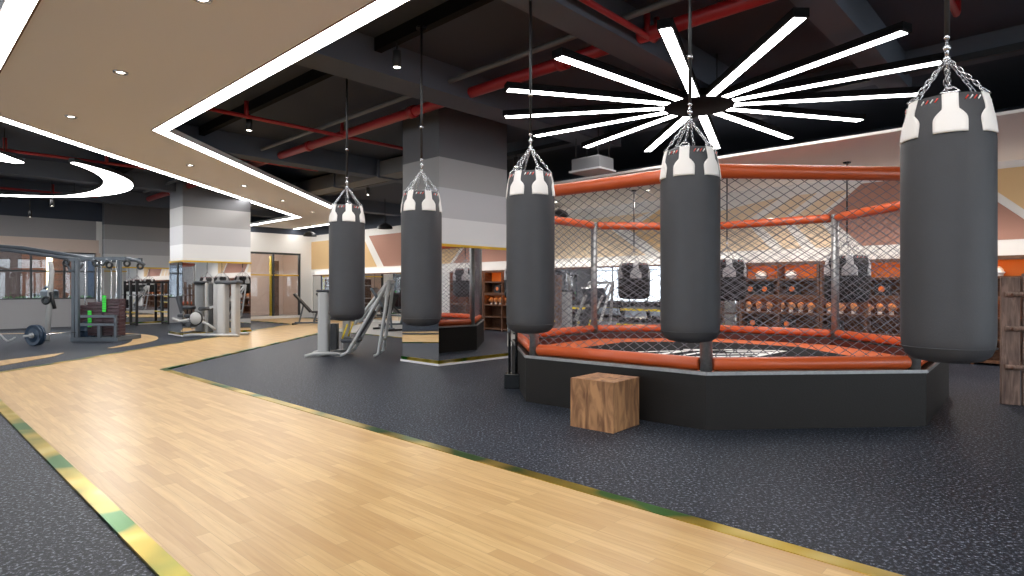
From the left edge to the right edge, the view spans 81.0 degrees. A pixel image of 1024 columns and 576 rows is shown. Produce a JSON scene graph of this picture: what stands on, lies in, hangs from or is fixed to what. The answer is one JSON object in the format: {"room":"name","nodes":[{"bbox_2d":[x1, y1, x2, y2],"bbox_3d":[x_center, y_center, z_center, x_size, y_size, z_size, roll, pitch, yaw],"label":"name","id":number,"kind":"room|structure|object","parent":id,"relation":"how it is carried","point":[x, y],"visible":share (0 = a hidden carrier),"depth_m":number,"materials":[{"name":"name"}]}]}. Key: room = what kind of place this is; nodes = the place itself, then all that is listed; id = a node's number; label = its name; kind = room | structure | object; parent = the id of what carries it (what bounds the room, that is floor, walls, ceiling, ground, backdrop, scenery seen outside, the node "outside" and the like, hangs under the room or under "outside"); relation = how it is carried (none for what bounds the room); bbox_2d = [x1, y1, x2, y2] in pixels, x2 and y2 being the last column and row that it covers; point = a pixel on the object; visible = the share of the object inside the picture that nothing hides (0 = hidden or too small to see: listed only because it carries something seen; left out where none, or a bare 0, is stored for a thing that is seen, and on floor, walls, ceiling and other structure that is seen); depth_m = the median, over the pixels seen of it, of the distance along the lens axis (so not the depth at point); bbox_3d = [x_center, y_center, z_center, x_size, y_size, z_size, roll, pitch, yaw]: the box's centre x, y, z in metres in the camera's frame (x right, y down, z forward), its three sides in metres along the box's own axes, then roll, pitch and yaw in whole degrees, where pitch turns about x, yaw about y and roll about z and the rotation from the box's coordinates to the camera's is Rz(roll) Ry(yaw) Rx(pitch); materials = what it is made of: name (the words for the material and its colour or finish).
{"room":"exercise studio","nodes":[
{"label":"exercise studio","id":0,"kind":"room"},
{"bbox_2d":[0,196,311,328],"bbox_3d":[-16.217,-0.875,18.939,0.200,4.350,21.150,0,0,43],"label":"wall","id":1,"kind":"structure","parent":0,"point":[10,206],"depth_m":20.07,"materials":[{"name":"grey paint"}]},
{"bbox_2d":[0,252,95,299],"bbox_3d":[-17.757,-0.415,17.316,0.080,1.570,9.675,0,0,44],"label":"window","id":2,"kind":"structure","parent":1,"relation":"in","point":[94,254],"depth_m":19.97,"materials":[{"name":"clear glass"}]},
{"bbox_2d":[0,236,100,256],"bbox_3d":[-17.718,-0.170,17.124,0.120,2.940,10.050,0,0,44],"label":"trim","id":3,"kind":"structure","parent":1,"relation":"attached to","point":[54,244],"depth_m":19.84,"materials":[{"name":"beige paint"}]},
{"bbox_2d":[251,251,300,318],"bbox_3d":[-10.427,-0.100,25.025,0.140,2.800,3.350,0,0,44],"label":"window","id":4,"kind":"structure","parent":1,"relation":"in","point":[272,253],"depth_m":25.35,"materials":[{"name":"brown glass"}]},
{"bbox_2d":[0,0,408,228],"bbox_3d":[-3.212,-2.582,9.059,8.614,0.096,35.646,0,0,-29],"label":"suspended ceiling","id":5,"kind":"structure","parent":0,"point":[182,59],"depth_m":6.94,"materials":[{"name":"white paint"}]},
{"bbox_2d":[112,70,128,74],"bbox_3d":[-4.606,-2.534,7.059,0.160,0.012,0.160,0,0,0],"label":"recessed light","id":6,"kind":"object","parent":5,"relation":"attached to","point":[119,72],"visible":1,"depth_m":7.06,"materials":[{"name":"silver metal"}]},
{"bbox_2d":[194,0,211,3],"bbox_3d":[-2.720,-2.534,5.269,0.160,0.012,0.160,0,0,0],"label":"recessed light","id":7,"kind":"object","parent":5,"relation":"attached to","point":[198,1],"visible":1,"depth_m":5.31,"materials":[{"name":"silver metal"}]},
{"bbox_2d":[251,254,297,314],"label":"door","id":8,"kind":"structure","parent":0,"point":[288,264],"depth_m":29.04,"materials":[{"name":"beige paint"}]},
{"bbox_2d":[0,314,1023,575],"bbox_3d":[-5.126,1.356,8.690,38.000,0.128,22.150,0,0,44],"label":"floor","id":9,"kind":"structure","parent":0,"point":[945,496],"depth_m":4.55,"materials":[{"name":"rubber"}]},
{"bbox_2d":[24,285,58,297],"bbox_3d":[-15.849,0.596,20.221,1.300,1.407,0.680,0,0,17],"label":"machine","id":10,"kind":"object","parent":9,"relation":"on","point":[43,292],"visible":0.27,"depth_m":20.08,"materials":[{"name":"grey metal"}]},
{"bbox_2d":[23,322,95,345],"bbox_3d":[-10.583,1.065,14.151,0.470,0.470,1.840,0,0,13],"label":"barbell","id":11,"kind":"object","parent":9,"relation":"on","point":[34,335],"visible":0.78,"depth_m":13.46,"materials":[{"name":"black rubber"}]},
{"bbox_2d":[0,245,145,341],"bbox_3d":[-12.070,0.069,14.871,5.960,2.442,1.258,0,0,0],"label":"exercise machine","id":12,"kind":"object","parent":9,"relation":"on","point":[104,316],"visible":1,"depth_m":14.63,"materials":[{"name":"grey painted metal"},{"name":"steel"}]},
{"bbox_2d":[0,399,191,575],"bbox_3d":[-0.304,1.292,1.543,20.766,0.016,0.100,0,0,43],"label":"trim","id":13,"kind":"structure","parent":9,"relation":"on","point":[153,555],"depth_m":3.51,"materials":[{"name":"gold metal"}]},
{"bbox_2d":[102,203,169,324],"bbox_3d":[-12.865,-0.875,22.079,0.364,4.350,3.744,0,0,44],"label":"wall","id":14,"kind":"structure","parent":9,"relation":"on","point":[127,231],"depth_m":21.39,"materials":[{"name":"grey paint"}]},
{"bbox_2d":[0,324,291,372],"bbox_3d":[-7.820,1.292,15.065,0.100,0.016,12.823,0,0,0],"label":"trim","id":15,"kind":"structure","parent":9,"relation":"on","point":[288,324],"depth_m":11.51,"materials":[{"name":"gold metal"}]},
{"bbox_2d":[127,281,168,325],"bbox_3d":[-12.840,0.525,21.290,0.800,1.550,1.600,0,0,44],"label":"power rack","id":16,"kind":"object","parent":9,"relation":"on","point":[136,295],"visible":0.88,"depth_m":21.16,"materials":[{"name":"black metal"}]},
{"bbox_2d":[168,178,251,336],"bbox_3d":[-8.579,-0.875,17.095,1.104,4.350,1.874,0,0,44],"label":"column","id":17,"kind":"structure","parent":9,"relation":"on","point":[210,230],"depth_m":16.58,"materials":[{"name":"grey paint"}]},
{"bbox_2d":[172,280,248,336],"bbox_3d":[-8.090,0.555,16.160,1.921,1.510,0.850,0,0,7],"label":"machine","id":18,"kind":"object","parent":9,"relation":"on","point":[221,300],"visible":0.99,"depth_m":15.91,"materials":[{"name":"light grey painted metal"},{"name":"steel"}]},
{"bbox_2d":[162,322,362,368],"bbox_3d":[-5.530,1.292,15.966,0.100,0.016,12.933,0,0,0],"label":"trim","id":19,"kind":"structure","parent":9,"relation":"on","point":[214,357],"depth_m":11.87,"materials":[{"name":"gold metal"}]},
{"bbox_2d":[269,256,278,315],"bbox_3d":[-10.520,-0.050,26.540,0.120,2.700,0.380,0,0,43],"label":"post","id":20,"kind":"object","parent":9,"relation":"on","point":[276,263],"visible":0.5,"depth_m":26.49,"materials":[{"name":"yellow metal"}]},
{"bbox_2d":[304,280,394,357],"bbox_3d":[-3.110,0.581,11.588,1.603,1.467,0.772,0,0,-3],"label":"machine","id":21,"kind":"object","parent":9,"relation":"on","point":[328,334],"visible":0.89,"depth_m":11.40,"materials":[{"name":"light grey painted metal"},{"name":"matte black metal"}]},
{"bbox_2d":[373,294,401,330],"bbox_3d":[-3.806,0.734,18.178,0.560,1.085,1.116,0,0,-36],"label":"bench","id":22,"kind":"object","parent":9,"relation":"on","point":[395,296],"visible":0.56,"depth_m":17.89,"materials":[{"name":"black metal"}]},
{"bbox_2d":[379,294,401,325],"bbox_3d":[-3.880,0.734,20.284,1.116,1.085,0.560,0,0,-34],"label":"bench","id":23,"kind":"object","parent":9,"relation":"on","point":[395,309],"visible":0.4,"depth_m":20.20,"materials":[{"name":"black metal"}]},
{"bbox_2d":[0,318,868,575],"bbox_3d":[-3.209,1.294,9.111,8.422,0.012,35.587,0,0,-28],"label":"path","id":24,"kind":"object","parent":9,"relation":"on","point":[227,482],"visible":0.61,"depth_m":3.76,"materials":[{"name":"brown wood"}]},
{"bbox_2d":[292,293,317,324],"bbox_3d":[-7.063,0.734,20.997,1.116,1.085,0.560,0,0,-6],"label":"bench","id":25,"kind":"object","parent":24,"relation":"on","point":[295,295],"visible":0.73,"depth_m":20.94,"materials":[{"name":"black metal"}]},
{"bbox_2d":[400,107,507,365],"bbox_3d":[-1.020,-0.875,10.939,1.064,4.350,1.698,0,0,43],"label":"column","id":26,"kind":"structure","parent":9,"relation":"on","point":[465,154],"depth_m":10.49,"materials":[{"name":"grey paint"}]},
{"bbox_2d":[504,328,518,388],"bbox_3d":[0.012,0.660,7.823,0.200,1.280,0.200,0,0,9],"label":"pole stand","id":27,"kind":"object","parent":9,"relation":"on","point":[511,379],"visible":0.66,"depth_m":7.80,"materials":[{"name":"black metal"}]},
{"bbox_2d":[160,369,903,575],"bbox_3d":[1.595,1.292,2.760,19.687,0.016,0.100,0,0,44],"label":"trim","id":28,"kind":"structure","parent":9,"relation":"on","point":[802,551],"depth_m":3.64,"materials":[{"name":"golden brass"}]},
{"bbox_2d":[553,275,561,327],"bbox_3d":[0.530,0.525,11.779,1.110,1.550,0.153,0,0,43],"label":"fence","id":29,"kind":"object","parent":9,"relation":"on","point":[558,295],"visible":0.1,"depth_m":11.47,"materials":[{"name":"metal"}]},
{"bbox_2d":[562,281,613,327],"bbox_3d":[1.439,0.581,12.925,0.772,1.467,1.603,0,0,44],"label":"machine","id":30,"kind":"object","parent":9,"relation":"on","point":[588,287],"visible":0.25,"depth_m":13.08,"materials":[{"name":"grey metal"}]},
{"bbox_2d":[571,372,639,433],"bbox_3d":[0.881,1.073,5.683,0.474,0.455,0.474,0,0,40],"label":"box","id":31,"kind":"object","parent":9,"relation":"on","point":[603,402],"visible":1,"depth_m":5.52,"materials":[{"name":"brown wood"}]},
{"bbox_2d":[616,302,659,324],"bbox_3d":[3.347,0.817,13.987,1.960,0.966,0.600,0,0,43],"label":"dumbbell rack","id":32,"kind":"object","parent":9,"relation":"on","point":[626,309],"visible":0.2,"depth_m":14.36,"materials":[{"name":"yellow metal"}]},
{"bbox_2d":[621,321,659,324],"bbox_3d":[3.334,0.850,13.973,1.900,0.103,0.298,0,0,44],"label":"tray","id":33,"kind":"object","parent":32,"relation":"on","point":[639,323],"depth_m":14.23,"materials":[{"name":"grey metal"}]},
{"bbox_2d":[626,306,659,308],"bbox_3d":[3.444,0.480,14.089,1.900,0.103,0.298,0,0,44],"label":"tray","id":34,"kind":"object","parent":32,"relation":"on","point":[630,306],"depth_m":14.34,"materials":[{"name":"grey metal"}]},
{"bbox_2d":[511,164,948,429],"bbox_3d":[2.640,0.072,8.120,5.311,2.456,5.311,0,0,0],"label":"cage","id":35,"kind":"object","parent":9,"relation":"on","point":[749,377],"visible":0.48,"depth_m":5.73,"materials":[{"name":"black metal"}]},
{"bbox_2d":[740,261,819,328],"bbox_3d":[5.613,0.380,12.540,1.580,1.840,0.340,0,0,43],"label":"wall shelf","id":36,"kind":"object","parent":9,"relation":"on","point":[797,269],"visible":0.3,"depth_m":12.46,"materials":[{"name":"orange wood"}]},
{"bbox_2d":[746,284,758,294],"bbox_3d":[5.176,0.030,12.937,0.240,0.220,0.206,0,0,43],"label":"storage box","id":37,"kind":"object","parent":36,"relation":"on","point":[747,285],"visible":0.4,"depth_m":12.85,"materials":[{"name":"black metal"}]},
{"bbox_2d":[747,317,761,326],"bbox_3d":[5.213,0.750,12.902,0.240,0.220,0.206,0,0,44],"label":"storage box","id":38,"kind":"object","parent":36,"relation":"on","point":[750,318],"visible":0.54,"depth_m":12.83,"materials":[{"name":"black metal"}]},
{"bbox_2d":[755,270,766,278],"bbox_3d":[5.324,-0.287,12.801,0.262,0.175,0.262,0,0,43],"label":"headguard","id":39,"kind":"object","parent":36,"relation":"on","point":[761,273],"visible":0.66,"depth_m":12.72,"materials":[{"name":"white leather"}]},
{"bbox_2d":[759,284,773,294],"bbox_3d":[5.394,0.030,12.730,0.240,0.220,0.206,0,0,43],"label":"storage box","id":40,"kind":"object","parent":36,"relation":"on","point":[761,285],"visible":0.72,"depth_m":12.65,"materials":[{"name":"black metal"}]},
{"bbox_2d":[781,319,795,327],"bbox_3d":[5.721,0.750,12.420,0.240,0.220,0.206,0,0,44],"label":"storage box","id":41,"kind":"object","parent":36,"relation":"on","point":[788,320],"visible":0.54,"depth_m":12.34,"materials":[{"name":"black metal"}]},
{"bbox_2d":[785,270,797,277],"bbox_3d":[5.759,-0.287,12.388,0.262,0.175,0.262,0,0,44],"label":"headguard","id":42,"kind":"object","parent":36,"relation":"on","point":[791,272],"visible":0.73,"depth_m":12.30,"materials":[{"name":"white leather"}]},
{"bbox_2d":[786,284,800,294],"bbox_3d":[5.793,0.030,12.351,0.240,0.220,0.206,0,0,43],"label":"storage box","id":43,"kind":"object","parent":36,"relation":"on","point":[789,285],"visible":0.59,"depth_m":12.27,"materials":[{"name":"black metal"}]},
{"bbox_2d":[820,258,899,336],"bbox_3d":[6.774,0.380,11.438,1.580,1.840,0.340,0,0,43],"label":"wall shelf","id":44,"kind":"object","parent":9,"relation":"on","point":[873,318],"visible":0.14,"depth_m":11.40,"materials":[{"name":"orange wood"}]},
{"bbox_2d":[874,284,890,295],"bbox_3d":[6.954,0.030,11.250,0.240,0.220,0.206,0,0,44],"label":"storage box","id":45,"kind":"object","parent":44,"relation":"on","point":[880,287],"visible":0.69,"depth_m":11.18,"materials":[{"name":"black metal"}]},
{"bbox_2d":[971,255,1023,364],"bbox_3d":[7.935,0.380,10.337,1.580,1.840,0.340,0,0,43],"label":"wall shelf","id":46,"kind":"object","parent":9,"relation":"on","point":[1013,265],"visible":0.02,"depth_m":10.08,"materials":[{"name":"orange wood"}]},
{"bbox_2d":[1000,274,1023,405],"bbox_3d":[5.880,0.570,6.478,0.945,1.460,0.153,0,0,29],"label":"fence","id":47,"kind":"object","parent":9,"relation":"on","point":[1010,294],"visible":1,"depth_m":6.67,"materials":[{"name":"brown wood"}]},
{"bbox_2d":[0,0,1023,203],"bbox_3d":[-3.922,-3.110,7.271,34.300,0.120,21.750,0,0,44],"label":"ceiling","id":48,"kind":"structure","parent":0,"point":[496,30],"depth_m":8.99,"materials":[{"name":"grey paint"}]},
{"bbox_2d":[0,128,23,162],"bbox_3d":[-10.097,-2.795,11.321,0.753,0.510,1.804,0,0,10],"label":"ceiling light","id":49,"kind":"object","parent":48,"relation":"hanging from","point":[4,156],"visible":1,"depth_m":11.78,"materials":[{"name":"white plastic"}]},
{"bbox_2d":[0,153,23,162],"bbox_3d":[-10.097,-2.547,11.321,0.753,0.015,1.804,0,0,10],"label":"diffuser","id":50,"kind":"object","parent":49,"relation":"attached to","point":[5,157],"depth_m":11.86,"materials":[{"name":"white plastic"}]},
{"bbox_2d":[50,180,53,205],"bbox_3d":[-13.033,-2.685,17.000,0.104,0.730,0.102,0,0,0],"label":"track spotlight","id":51,"kind":"object","parent":48,"relation":"hanging from","point":[51,199],"visible":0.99,"depth_m":16.99,"materials":[{"name":"black metal"}]},
{"bbox_2d":[0,158,133,196],"bbox_3d":[-12.671,-2.797,14.711,8.039,0.505,4.300,0,0,5],"label":"ceiling light","id":52,"kind":"object","parent":48,"relation":"hanging from","point":[113,181],"visible":0.95,"depth_m":15.12,"materials":[{"name":"glowing white acrylic diffuser"}]},
{"bbox_2d":[0,178,288,217],"bbox_3d":[-14.186,-2.850,17.012,0.400,0.400,21.150,0,0,43],"label":"beam","id":53,"kind":"structure","parent":48,"relation":"attached to","point":[129,198],"depth_m":18.60,"materials":[{"name":"grey paint"}]},
{"bbox_2d":[0,158,400,215],"bbox_3d":[-11.429,-2.850,14.396,0.400,0.400,21.150,0,0,43],"label":"beam","id":54,"kind":"structure","parent":48,"relation":"attached to","point":[31,168],"depth_m":15.04,"materials":[{"name":"grey paint"}]},
{"bbox_2d":[0,121,507,183],"bbox_3d":[-7.150,-2.850,10.335,0.400,0.400,21.150,0,0,43],"label":"beam","id":55,"kind":"structure","parent":48,"relation":"attached to","point":[240,146],"depth_m":12.57,"materials":[{"name":"grey paint"}]},
{"bbox_2d":[143,0,682,192],"bbox_3d":[-0.488,-2.820,7.839,28.500,0.070,0.070,0,0,43],"label":"conduit pipe","id":56,"kind":"object","parent":55,"relation":"attached to","point":[655,6],"visible":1,"depth_m":7.63,"materials":[{"name":"red metal"}]},
{"bbox_2d":[0,0,960,200],"bbox_3d":[-3.474,-2.822,5.663,29.836,0.315,11.432,0,0,43],"label":"pipe","id":57,"kind":"object","parent":55,"relation":"attached to","point":[725,8],"visible":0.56,"depth_m":8.12,"materials":[{"name":"red metal"}]},
{"bbox_2d":[318,41,1023,196],"bbox_3d":[1.501,-2.780,11.024,27.000,0.080,0.060,0,0,44],"label":"track rail","id":58,"kind":"object","parent":55,"relation":"attached to","point":[1019,46],"visible":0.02,"depth_m":8.04,"materials":[{"name":"black metal"}]},
{"bbox_2d":[513,155,518,166],"bbox_3d":[0.083,-2.630,12.370,0.104,0.260,0.102,0,0,0],"label":"track spotlight","id":59,"kind":"object","parent":58,"relation":"hanging from","point":[515,159],"visible":0.9,"depth_m":12.33,"materials":[{"name":"black metal"}]},
{"bbox_2d":[115,0,493,172],"bbox_3d":[-1.824,-2.970,7.521,27.000,0.160,0.100,0,0,44],"label":"track rail","id":60,"kind":"object","parent":48,"relation":"attached to","point":[449,10],"visible":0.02,"depth_m":7.25,"materials":[{"name":"black metal"}]},
{"bbox_2d":[246,113,251,130],"bbox_3d":[-4.346,-2.745,9.914,0.104,0.290,0.102,0,0,0],"label":"track spotlight","id":61,"kind":"object","parent":60,"relation":"hanging from","point":[248,121],"visible":0.76,"depth_m":9.87,"materials":[{"name":"black metal"}]},
{"bbox_2d":[328,79,364,320],"bbox_3d":[-2.122,-1.235,7.718,0.454,3.310,0.458,0,0,-19],"label":"bag","id":62,"kind":"object","parent":60,"relation":"hanging from","point":[346,222],"visible":0.98,"depth_m":7.53,"materials":[{"name":"grey leather"}]},
{"bbox_2d":[393,43,400,68],"bbox_3d":[-1.357,-2.745,7.077,0.104,0.290,0.102,0,0,0],"label":"track spotlight","id":63,"kind":"object","parent":60,"relation":"hanging from","point":[396,52],"visible":1,"depth_m":7.04,"materials":[{"name":"black metal"}]},
{"bbox_2d":[401,25,441,325],"bbox_3d":[-1.003,-1.235,6.650,0.454,3.310,0.458,0,0,-28],"label":"bag","id":64,"kind":"object","parent":60,"relation":"hanging from","point":[421,210],"visible":1,"depth_m":6.46,"materials":[{"name":"grey leather"}]},
{"bbox_2d":[506,1,554,333],"bbox_3d":[0.171,-1.235,5.549,0.454,3.310,0.458,0,0,-25],"label":"bag","id":65,"kind":"object","parent":60,"relation":"hanging from","point":[530,194],"visible":1,"depth_m":5.36,"materials":[{"name":"grey leather"}]},
{"bbox_2d":[303,231,316,236],"bbox_3d":[-8.116,-2.565,24.107,0.520,0.970,0.520,0,0,0],"label":"pendant lamp","id":66,"kind":"object","parent":48,"relation":"hanging from","point":[309,233],"visible":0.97,"depth_m":23.95,"materials":[{"name":"black metal"}]},
{"bbox_2d":[251,156,402,208],"bbox_3d":[-4.915,-2.805,16.176,10.600,0.410,0.560,0,0,44],"label":"air duct","id":67,"kind":"object","parent":48,"relation":"hanging from","point":[390,169],"visible":0.26,"depth_m":15.26,"materials":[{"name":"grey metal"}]},
{"bbox_2d":[377,223,392,228],"bbox_3d":[-4.345,-2.540,20.529,0.520,1.020,0.520,0,0,0],"label":"pendant lamp","id":68,"kind":"object","parent":48,"relation":"hanging from","point":[383,225],"visible":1,"depth_m":20.37,"materials":[{"name":"black metal"}]},
{"bbox_2d":[293,31,620,150],"bbox_3d":[-4.181,-2.850,5.037,0.500,0.400,17.550,0,0,43],"label":"beam","id":69,"kind":"structure","parent":48,"relation":"attached to","point":[352,56],"depth_m":8.05,"materials":[{"name":"grey paint"}]},
{"bbox_2d":[569,114,615,176],"bbox_3d":[1.420,-2.545,10.600,0.660,1.010,0.500,0,0,43],"label":"air conditioner","id":70,"kind":"object","parent":48,"relation":"hanging from","point":[598,164],"depth_m":10.46,"materials":[{"name":"grey metal"}]},
{"bbox_2d":[569,166,615,176],"bbox_3d":[1.420,-2.055,10.600,0.660,0.030,0.500,0,0,44],"label":"ceiling vent","id":71,"kind":"object","parent":70,"relation":"in","point":[585,171],"depth_m":10.51,"materials":[{"name":"grey metal"}]},
{"bbox_2d":[502,0,769,119],"bbox_3d":[-2.150,-2.850,3.109,0.350,0.400,17.550,0,0,43],"label":"beam","id":72,"kind":"structure","parent":48,"relation":"attached to","point":[575,18],"depth_m":6.47,"materials":[{"name":"grey paint"}]},
{"bbox_2d":[251,24,1023,210],"bbox_3d":[0.708,-2.935,12.150,33.700,0.230,0.400,0,0,43],"label":"ceiling beam","id":73,"kind":"structure","parent":48,"relation":"attached to","point":[1015,34],"depth_m":7.66,"materials":[{"name":"grey paint"}]},
{"bbox_2d":[660,0,720,342],"bbox_3d":[1.376,-1.235,4.638,0.454,3.310,0.458,0,0,26],"label":"bag","id":74,"kind":"object","parent":48,"relation":"hanging from","point":[690,176],"visible":1,"depth_m":4.45,"materials":[{"name":"grey leather"}]},
{"bbox_2d":[503,7,943,151],"bbox_3d":[2.530,-2.750,8.130,5.330,0.600,5.402,0,0,0],"label":"ceiling light","id":75,"kind":"object","parent":48,"relation":"hanging from","point":[748,96],"visible":0.91,"depth_m":7.61,"materials":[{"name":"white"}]},
{"bbox_2d":[505,107,663,118],"bbox_3d":[0.993,-2.458,8.427,2.210,0.008,0.114,0,0,11],"label":"diffuser","id":76,"kind":"object","parent":75,"relation":"attached to","point":[650,111],"depth_m":8.44,"materials":[{"name":"white plastic"}]},
{"bbox_2d":[507,88,669,104],"bbox_3d":[1.017,-2.458,7.731,2.210,0.008,0.114,0,0,-15],"label":"diffuser","id":77,"kind":"object","parent":75,"relation":"attached to","point":[663,92],"depth_m":7.65,"materials":[{"name":"white plastic"}]},
{"bbox_2d":[534,111,667,136],"bbox_3d":[1.274,-2.458,9.064,2.210,0.008,0.114,0,0,37],"label":"diffuser","id":78,"kind":"object","parent":75,"relation":"attached to","point":[663,114],"depth_m":8.86,"materials":[{"name":"white plastic"}]},
{"bbox_2d":[556,56,682,100],"bbox_3d":[1.340,-2.458,7.114,2.210,0.008,0.114,0,0,-41],"label":"diffuser","id":79,"kind":"object","parent":75,"relation":"attached to","point":[677,61],"depth_m":7.28,"materials":[{"name":"white plastic"}]},
{"bbox_2d":[584,115,676,147],"bbox_3d":[1.804,-2.458,9.516,0.114,0.008,2.210,0,0,-28],"label":"diffuser","id":80,"kind":"object","parent":75,"relation":"attached to","point":[661,118],"depth_m":9.06,"materials":[{"name":"white plastic"}]},
{"bbox_2d":[644,117,688,151],"bbox_3d":[2.477,-2.458,9.694,0.114,0.008,2.210,0,0,-2],"label":"diffuser","id":81,"kind":"object","parent":75,"relation":"attached to","point":[677,123],"depth_m":9.55,"materials":[{"name":"white plastic"}]},
{"bbox_2d":[659,27,698,96],"bbox_3d":[1.899,-2.458,6.698,0.114,0.008,2.210,0,0,24],"label":"diffuser","id":82,"kind":"object","parent":75,"relation":"attached to","point":[669,36],"depth_m":6.49,"materials":[{"name":"white plastic"}]},
{"bbox_2d":[698,115,719,148],"bbox_3d":[3.161,-2.458,9.562,0.114,0.008,2.210,0,0,24],"label":"diffuser","id":83,"kind":"object","parent":75,"relation":"attached to","point":[705,120],"depth_m":9.35,"materials":[{"name":"white plastic"}]},
{"bbox_2d":[714,112,791,138],"bbox_3d":[3.720,-2.458,9.146,2.210,0.008,0.114,0,0,-41],"label":"diffuser","id":84,"kind":"object","parent":75,"relation":"attached to","point":[731,116],"depth_m":8.95,"materials":[{"name":"white plastic"}]},
{"bbox_2d":[707,18,805,95],"bbox_3d":[2.583,-2.458,6.566,0.114,0.008,2.210,0,0,-2],"label":"diffuser","id":85,"kind":"object","parent":75,"relation":"attached to","point":[785,28],"depth_m":6.33,"materials":[{"name":"white plastic"}]},
{"bbox_2d":[726,108,862,121],"bbox_3d":[4.043,-2.458,8.529,2.210,0.008,0.114,0,0,-15],"label":"diffuser","id":86,"kind":"object","parent":75,"relation":"attached to","point":[731,116],"depth_m":8.54,"materials":[{"name":"white plastic"}]},
{"bbox_2d":[722,31,907,97],"bbox_3d":[3.256,-2.458,6.744,0.114,0.008,2.210,0,0,-28],"label":"diffuser","id":87,"kind":"object","parent":75,"relation":"attached to","point":[736,92],"depth_m":6.96,"materials":[{"name":"white plastic"}]},
{"bbox_2d":[734,93,917,105],"bbox_3d":[4.067,-2.458,7.833,2.210,0.008,0.114,0,0,11],"label":"diffuser","id":88,"kind":"object","parent":75,"relation":"attached to","point":[744,99],"depth_m":7.77,"materials":[{"name":"white plastic"}]},
{"bbox_2d":[732,61,940,101],"bbox_3d":[3.786,-2.458,7.196,2.210,0.008,0.114,0,0,37],"label":"diffuser","id":89,"kind":"object","parent":75,"relation":"attached to","point":[806,65],"depth_m":7.27,"materials":[{"name":"white plastic"}]},
{"bbox_2d":[790,0,911,88],"bbox_3d":[-0.772,-2.850,1.801,0.300,0.400,17.550,0,0,43],"label":"beam","id":90,"kind":"structure","parent":48,"relation":"attached to","point":[840,21],"depth_m":6.32,"materials":[{"name":"grey paint"}]},
{"bbox_2d":[899,0,998,363],"bbox_3d":[2.465,-1.235,3.400,0.454,3.310,0.458,0,0,29],"label":"bag","id":91,"kind":"object","parent":48,"relation":"hanging from","point":[949,140],"visible":1,"depth_m":3.22,"materials":[{"name":"grey leather"}]},
{"bbox_2d":[312,105,1023,330],"bbox_3d":[3.426,-0.875,15.015,34.100,4.350,0.200,0,0,43],"label":"wall","id":92,"kind":"structure","parent":0,"point":[1012,246],"depth_m":13.03,"materials":[{"name":"white paint"}]},
{"bbox_2d":[313,275,328,315],"bbox_3d":[-8.229,0.324,25.902,1.278,1.744,0.048,0,0,44],"label":"wall mirror","id":93,"kind":"object","parent":92,"relation":"attached to","point":[320,282],"depth_m":26.13,"materials":[{"name":"white mirror"}]},
{"bbox_2d":[365,272,400,320],"bbox_3d":[-4.890,0.314,22.734,2.295,1.767,0.048,0,0,44],"label":"wall mirror","id":94,"kind":"object","parent":92,"relation":"attached to","point":[372,280],"depth_m":22.70,"materials":[{"name":"white mirror"}]},
{"bbox_2d":[555,267,590,300],"bbox_3d":[1.680,-0.113,16.498,1.209,0.913,0.048,0,0,44],"label":"wall mirror","id":95,"kind":"object","parent":92,"relation":"attached to","point":[558,272],"depth_m":16.46,"materials":[{"name":"white mirror"}]},
{"bbox_2d":[597,265,659,324],"bbox_3d":[2.950,0.196,15.293,1.838,1.530,0.048,0,0,44],"label":"wall mirror","id":96,"kind":"object","parent":92,"relation":"attached to","point":[654,266],"depth_m":15.48,"materials":[{"name":"white mirror"}]},
{"bbox_2d":[311,166,1023,268],"bbox_3d":[0.128,-1.425,17.998,25.455,1.210,0.018,0,0,44],"label":"wall mural","id":97,"kind":"object","parent":92,"relation":"attached to","point":[387,247],"visible":0.41,"depth_m":12.59,"materials":[{"name":"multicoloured paint"}]},
{"bbox_2d":[720,301,739,325],"bbox_3d":[4.894,0.566,13.448,0.436,0.535,0.048,0,0,44],"label":"wall mirror","id":98,"kind":"object","parent":92,"relation":"attached to","point":[734,302],"depth_m":13.44,"materials":[{"name":"white mirror"}]},
{"bbox_2d":[553,108,1023,210],"bbox_3d":[6.923,-2.170,9.112,20.500,0.040,3.550,0,0,43],"label":"ceiling","id":99,"kind":"structure","parent":0,"point":[878,148],"depth_m":9.81,"materials":[{"name":"white paint"}]},
{"bbox_2d":[555,209,568,216],"bbox_3d":[1.236,-2.015,15.784,0.520,0.270,0.520,0,0,0],"label":"pendant lamp","id":100,"kind":"object","parent":99,"relation":"hanging from","point":[558,212],"visible":0.66,"depth_m":15.61,"materials":[{"name":"black metal"}]},
{"bbox_2d":[618,190,649,298],"bbox_3d":[2.682,-0.950,13.183,0.704,2.400,0.701,0,0,34],"label":"bag","id":101,"kind":"object","parent":99,"relation":"hanging from","point":[647,271],"visible":0.72,"depth_m":12.91,"materials":[{"name":"black leather"}]},
{"bbox_2d":[721,178,746,300],"bbox_3d":[4.171,-0.950,11.635,0.704,2.400,0.701,0,0,42],"label":"bag","id":102,"kind":"object","parent":99,"relation":"hanging from","point":[742,259],"visible":0.38,"depth_m":11.33,"materials":[{"name":"black leather"}]},
{"bbox_2d":[824,161,870,302],"bbox_3d":[5.725,-0.950,10.251,0.701,2.400,0.704,0,0,-39],"label":"bag","id":103,"kind":"object","parent":99,"relation":"hanging from","point":[867,279],"visible":0.54,"depth_m":9.96,"materials":[{"name":"black leather"}]},
{"bbox_3d":[-21.785,1.370,17.502,17.489,0.100,17.996,0,0,0],"label":"ground","id":104,"kind":"structure","parent":0,"visible":0},
{"bbox_2d":[0,252,93,297],"bbox_3d":[-20.949,-0.500,20.431,0.480,3.600,13.800,0,0,43],"label":"brick building","id":105,"kind":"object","parent":104,"relation":"on","point":[13,284],"visible":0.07,"depth_m":23.01,"materials":[{"name":"brick"}]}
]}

